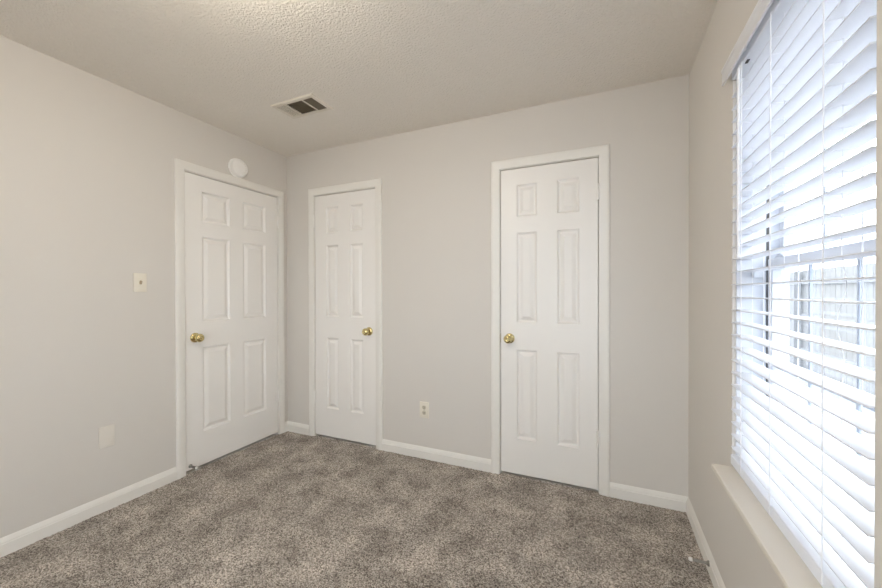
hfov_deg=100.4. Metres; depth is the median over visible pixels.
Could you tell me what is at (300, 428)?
baseboard
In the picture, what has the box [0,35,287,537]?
wall
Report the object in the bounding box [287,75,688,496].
wall
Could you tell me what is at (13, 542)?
baseboard
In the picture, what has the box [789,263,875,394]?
privacy fence
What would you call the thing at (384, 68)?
ceiling
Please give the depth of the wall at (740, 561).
1.51 m
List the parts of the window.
frame, sill, sash, sash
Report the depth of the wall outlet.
2.72 m
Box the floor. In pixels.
[0,431,713,587]
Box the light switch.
[133,273,146,291]
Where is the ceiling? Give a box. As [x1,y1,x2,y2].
[0,0,717,156]
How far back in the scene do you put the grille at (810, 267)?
1.05 m
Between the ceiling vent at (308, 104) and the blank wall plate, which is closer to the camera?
the blank wall plate
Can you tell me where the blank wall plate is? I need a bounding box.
[99,424,114,448]
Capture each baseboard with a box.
[0,467,177,556]
[285,421,287,431]
[288,421,308,434]
[382,439,490,471]
[610,482,687,511]
[686,497,725,587]
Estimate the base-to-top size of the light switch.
0.114 m
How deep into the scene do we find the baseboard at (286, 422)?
3.25 m
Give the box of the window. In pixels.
[711,78,875,587]
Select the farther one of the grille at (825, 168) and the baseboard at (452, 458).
the baseboard at (452, 458)
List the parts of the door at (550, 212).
knob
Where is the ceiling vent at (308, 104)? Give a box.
[270,93,333,118]
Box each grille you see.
[776,258,874,456]
[824,147,827,247]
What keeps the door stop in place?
attached to the wall at (740, 561)
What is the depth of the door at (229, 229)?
2.75 m
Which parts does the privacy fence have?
fence post, rail, rail, rail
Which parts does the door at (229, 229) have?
knob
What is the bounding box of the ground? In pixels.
[789,374,874,488]
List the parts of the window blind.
lift cord, ladder cord, lift cord, ladder cord, rail, lift cord, ladder cord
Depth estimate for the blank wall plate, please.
2.08 m
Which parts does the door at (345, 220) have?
knob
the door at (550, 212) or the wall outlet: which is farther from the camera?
the wall outlet
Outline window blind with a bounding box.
[721,0,876,587]
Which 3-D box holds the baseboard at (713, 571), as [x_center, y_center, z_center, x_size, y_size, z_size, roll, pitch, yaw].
[0.650,1.198,0.421,0.013,0.105,3.583,0,0,24]
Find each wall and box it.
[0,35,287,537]
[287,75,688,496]
[688,0,881,587]
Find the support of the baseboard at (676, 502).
attached to the wall at (436, 180)
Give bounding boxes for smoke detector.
[228,158,247,177]
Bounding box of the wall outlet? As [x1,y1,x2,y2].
[420,401,428,418]
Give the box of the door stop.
[688,557,709,566]
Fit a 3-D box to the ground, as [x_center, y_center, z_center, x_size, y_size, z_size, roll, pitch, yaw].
[0.003,1.534,0.009,18.000,0.200,24.000,0,0,24]
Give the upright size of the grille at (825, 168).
0.661 m
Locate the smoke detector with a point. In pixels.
(238, 168)
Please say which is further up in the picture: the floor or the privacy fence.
the privacy fence
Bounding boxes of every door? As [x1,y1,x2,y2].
[174,158,284,478]
[308,178,382,449]
[491,144,609,496]
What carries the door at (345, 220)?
in the wall at (436, 180)
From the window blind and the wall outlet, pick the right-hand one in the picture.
the window blind
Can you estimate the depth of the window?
1.24 m

